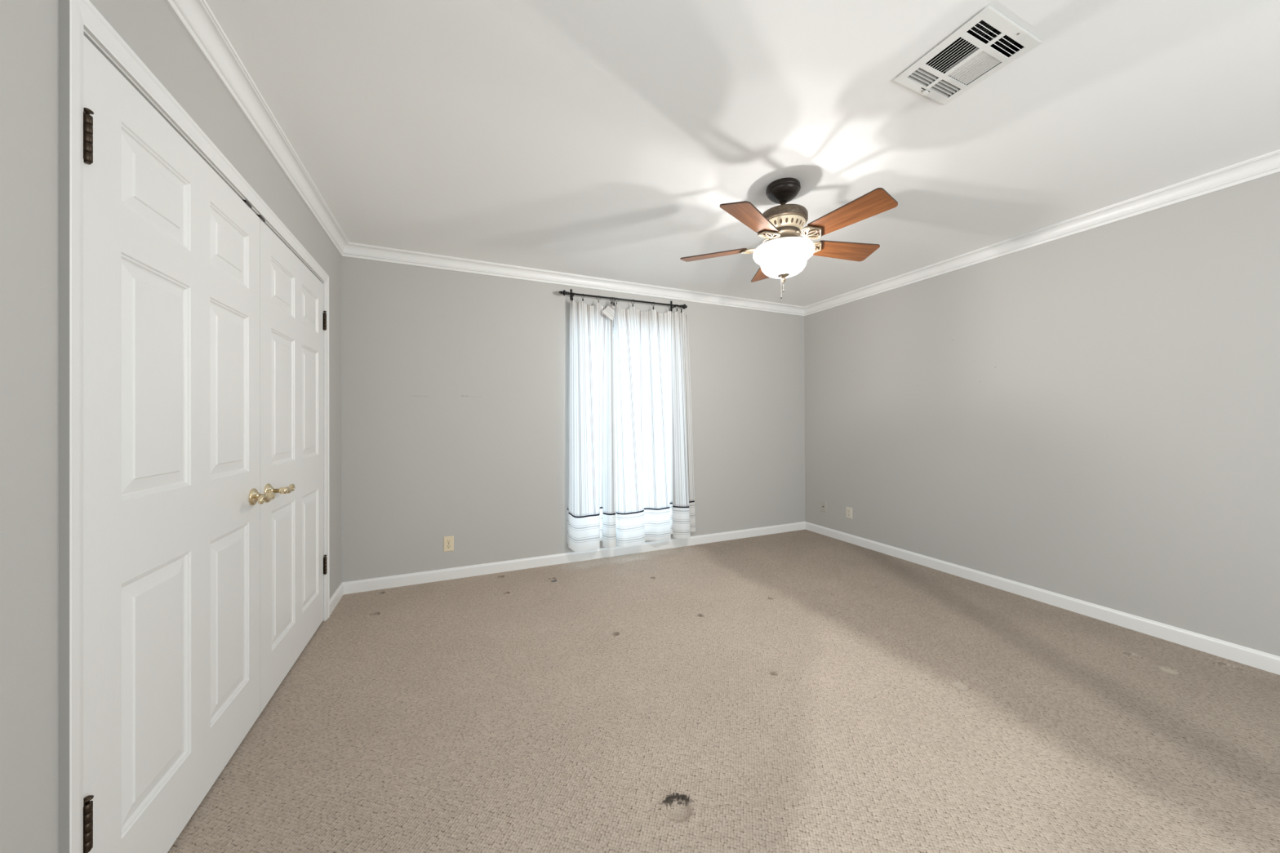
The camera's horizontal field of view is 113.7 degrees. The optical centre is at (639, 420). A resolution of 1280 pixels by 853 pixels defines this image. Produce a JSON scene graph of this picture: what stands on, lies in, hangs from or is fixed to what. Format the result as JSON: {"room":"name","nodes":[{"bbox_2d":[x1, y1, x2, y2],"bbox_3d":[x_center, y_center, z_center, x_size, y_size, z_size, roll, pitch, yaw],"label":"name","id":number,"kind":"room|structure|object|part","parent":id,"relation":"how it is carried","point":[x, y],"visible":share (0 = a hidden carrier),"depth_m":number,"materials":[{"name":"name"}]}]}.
{"room":"empty bedroom","nodes":[
{"label":"empty bedroom","id":0,"kind":"room"},
{"bbox_2d":[0,0,342,852],"bbox_3d":[-1.052,-0.055,0.433,0.120,2.567,5.679,0,0,-24],"label":"wall","id":1,"kind":"structure","parent":0,"point":[29,28],"depth_m":0.80,"materials":[{"name":"grey paint"}]},
{"bbox_2d":[83,35,275,852],"bbox_3d":[-1.346,0.182,1.296,0.105,2.014,0.896,0,0,-24],"label":"door","id":2,"kind":"structure","parent":1,"relation":"in","point":[173,499],"depth_m":1.12,"materials":[{"name":"white paint"}]},
{"bbox_3d":[-1.455,0.300,1.610,0.052,0.037,0.123,0,0,-24],"label":"lever","id":3,"kind":"part","parent":2,"relation":"part of","materials":[{"name":"gold metal"}]},
{"bbox_2d":[58,0,329,852],"bbox_3d":[-1.539,0.161,1.706,0.020,2.105,1.891,0,0,-24],"label":"trim","id":4,"kind":"structure","parent":1,"relation":"attached to","point":[74,15],"depth_m":0.86,"materials":[{"name":"white paint"}]},
{"bbox_2d":[164,0,348,256],"bbox_3d":[-0.967,-1.196,0.453,0.056,0.087,5.399,0,0,-24],"label":"trim","id":5,"kind":"structure","parent":1,"relation":"attached to","point":[196,17],"depth_m":1.55,"materials":[{"name":"white paint"}]},
{"bbox_2d":[259,218,327,713],"bbox_3d":[-1.708,0.186,2.119,0.105,2.014,0.894,0,0,-24],"label":"door","id":6,"kind":"structure","parent":1,"relation":"in","point":[293,320],"depth_m":2.00,"materials":[{"name":"white paint"}]},
{"bbox_3d":[-1.549,0.301,1.823,0.052,0.037,0.123,0,0,-24],"label":"lever","id":7,"kind":"part","parent":6,"relation":"part of","materials":[{"name":"gold metal"}]},
{"bbox_2d":[329,582,343,615],"bbox_3d":[-1.991,1.171,2.739,0.013,0.093,0.373,0,0,-24],"label":"baseboard","id":8,"kind":"structure","parent":1,"relation":"attached to","point":[338,594],"depth_m":2.73,"materials":[{"name":"white paint"}]},
{"bbox_2d":[341,256,804,582],"bbox_3d":[-0.105,-0.050,3.864,4.376,2.567,0.160,0,0,-24],"label":"wall","id":9,"kind":"structure","parent":0,"point":[455,384],"depth_m":3.31,"materials":[{"name":"grey paint"}]},
{"bbox_2d":[443,535,453,551],"bbox_3d":[-1.452,0.938,3.176,0.070,0.113,0.008,0,0,-24],"label":"electrical outlet","id":10,"kind":"object","parent":9,"relation":"attached to","point":[448,541],"visible":1,"depth_m":3.17,"materials":[{"name":"beige plastic"}]},
{"bbox_2d":[342,242,804,315],"bbox_3d":[-0.120,-1.190,3.744,4.256,0.087,0.056,0,0,-24],"label":"trim","id":11,"kind":"structure","parent":9,"relation":"attached to","point":[352,250],"depth_m":3.47,"materials":[{"name":"white paint"}]},
{"bbox_2d":[342,521,804,594],"bbox_3d":[-0.121,1.167,3.758,4.256,0.093,0.013,0,0,-24],"label":"baseboard","id":12,"kind":"structure","parent":9,"relation":"attached to","point":[411,579],"depth_m":3.46,"materials":[{"name":"white paint"}]},
{"bbox_2d":[559,288,687,311],"bbox_3d":[-0.124,-1.075,3.717,1.213,0.105,0.102,0,0,-24],"label":"curtain rod","id":13,"kind":"object","parent":9,"relation":"attached to","point":[564,292],"visible":0.98,"depth_m":3.65,"materials":[{"name":"black metal"}]},
{"bbox_2d":[613,304,695,547],"bbox_3d":[0.164,0.042,3.802,0.836,2.116,0.088,0,0,-25],"label":"curtain","id":14,"kind":"object","parent":13,"relation":"hanging from","point":[655,495],"visible":0.99,"depth_m":3.79,"materials":[{"name":"fabric"}]},
{"label":"curtain ring","id":15,"kind":"object","parent":13,"relation":"hanging from","visible":0},
{"bbox_2d":[567,300,616,551],"bbox_3d":[-0.411,0.041,3.564,0.410,2.103,0.100,0,0,-20],"label":"curtain","id":16,"kind":"object","parent":15,"relation":"hanging from","point":[591,480],"visible":1,"depth_m":3.55,"materials":[{"name":"fabric"}]},
{"bbox_2d":[167,529,1279,852],"bbox_3d":[0.899,1.199,1.264,4.396,0.017,5.399,0,0,-24],"label":"floor","id":17,"kind":"structure","parent":0,"point":[802,691],"depth_m":1.67,"materials":[{"name":"carpet"}]},
{"bbox_2d":[205,0,1279,306],"bbox_3d":[0.900,-1.293,1.275,4.376,0.100,5.399,0,0,-24],"label":"ceiling","id":18,"kind":"structure","parent":0,"point":[603,139],"depth_m":1.71,"materials":[{"name":"white paint"}]},
{"bbox_2d":[680,177,897,298],"bbox_3d":[0.782,-0.941,2.206,1.076,0.599,1.068,0,0,-24],"label":"ceiling fan","id":19,"kind":"object","parent":18,"relation":"hanging from","point":[781,225],"visible":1,"depth_m":2.14,"materials":[{"name":"brown wood"}]},
{"bbox_3d":[0.420,-0.933,2.361,0.367,0.006,0.149,0,13,23],"label":"blade","id":20,"kind":"part","parent":19,"relation":"part of","materials":[{"name":"brown wood"}]},
{"bbox_3d":[0.519,-0.935,1.940,0.149,0.006,0.367,17,11,39],"label":"blade","id":21,"kind":"part","parent":19,"relation":"part of","materials":[{"name":"brown wood"}]},
{"bbox_3d":[0.790,-0.934,2.586,0.149,0.006,0.367,-14,-1,5],"label":"blade","id":22,"kind":"part","parent":19,"relation":"part of","materials":[{"name":"brown wood"}]},
{"bbox_3d":[1.119,-0.936,2.304,0.367,0.007,0.149,0,-13,-13],"label":"blade","id":23,"kind":"part","parent":19,"relation":"part of","materials":[{"name":"brown wood"}]},
{"bbox_3d":[0.951,-0.936,1.904,0.149,0.006,0.367,15,-8,-30],"label":"blade","id":24,"kind":"part","parent":19,"relation":"part of","materials":[{"name":"brown wood"}]},
{"bbox_2d":[893,4,1041,105],"bbox_3d":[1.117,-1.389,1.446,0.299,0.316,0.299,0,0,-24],"label":"ceiling vent","id":25,"kind":"object","parent":18,"relation":"in","point":[966,54],"visible":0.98,"depth_m":1.46,"materials":[{"name":"white metal"}]},
{"bbox_3d":[1.071,-1.234,1.574,0.023,0.006,0.017,0,0,-24],"label":"damper lever","id":26,"kind":"part","parent":25,"relation":"part of","materials":[{"name":"white metal"}]},
{"bbox_2d":[804,172,1279,656],"bbox_3d":[2.986,-0.064,2.122,0.120,2.567,5.519,0,0,-24],"label":"wall","id":27,"kind":"structure","parent":0,"point":[1092,415],"depth_m":2.56,"materials":[{"name":"grey paint"}]},
{"bbox_2d":[820,500,826,512],"bbox_3d":[1.920,0.904,4.385,0.014,0.111,0.071,0,0,-24],"label":"cable plate","id":28,"kind":"object","parent":27,"relation":"attached to","point":[823,504],"visible":1,"depth_m":4.38,"materials":[{"name":"grey plastic"}]},
{"bbox_2d":[845,506,852,519],"bbox_3d":[2.048,0.906,4.101,0.008,0.109,0.070,0,0,-24],"label":"electrical outlet","id":29,"kind":"object","parent":27,"relation":"attached to","point":[848,510],"visible":1,"depth_m":4.10,"materials":[{"name":"beige plastic"}]},
{"bbox_2d":[804,149,1279,315],"bbox_3d":[2.878,-1.204,2.144,0.056,0.087,5.399,0,0,-24],"label":"trim","id":30,"kind":"structure","parent":27,"relation":"attached to","point":[1267,164],"depth_m":2.53,"materials":[{"name":"white paint"}]},
{"bbox_2d":[804,521,1279,675],"bbox_3d":[2.905,1.153,2.147,0.013,0.093,5.399,0,0,-24],"label":"baseboard","id":31,"kind":"structure","parent":27,"relation":"attached to","point":[1254,658],"depth_m":2.54,"materials":[{"name":"white paint"}]}
]}

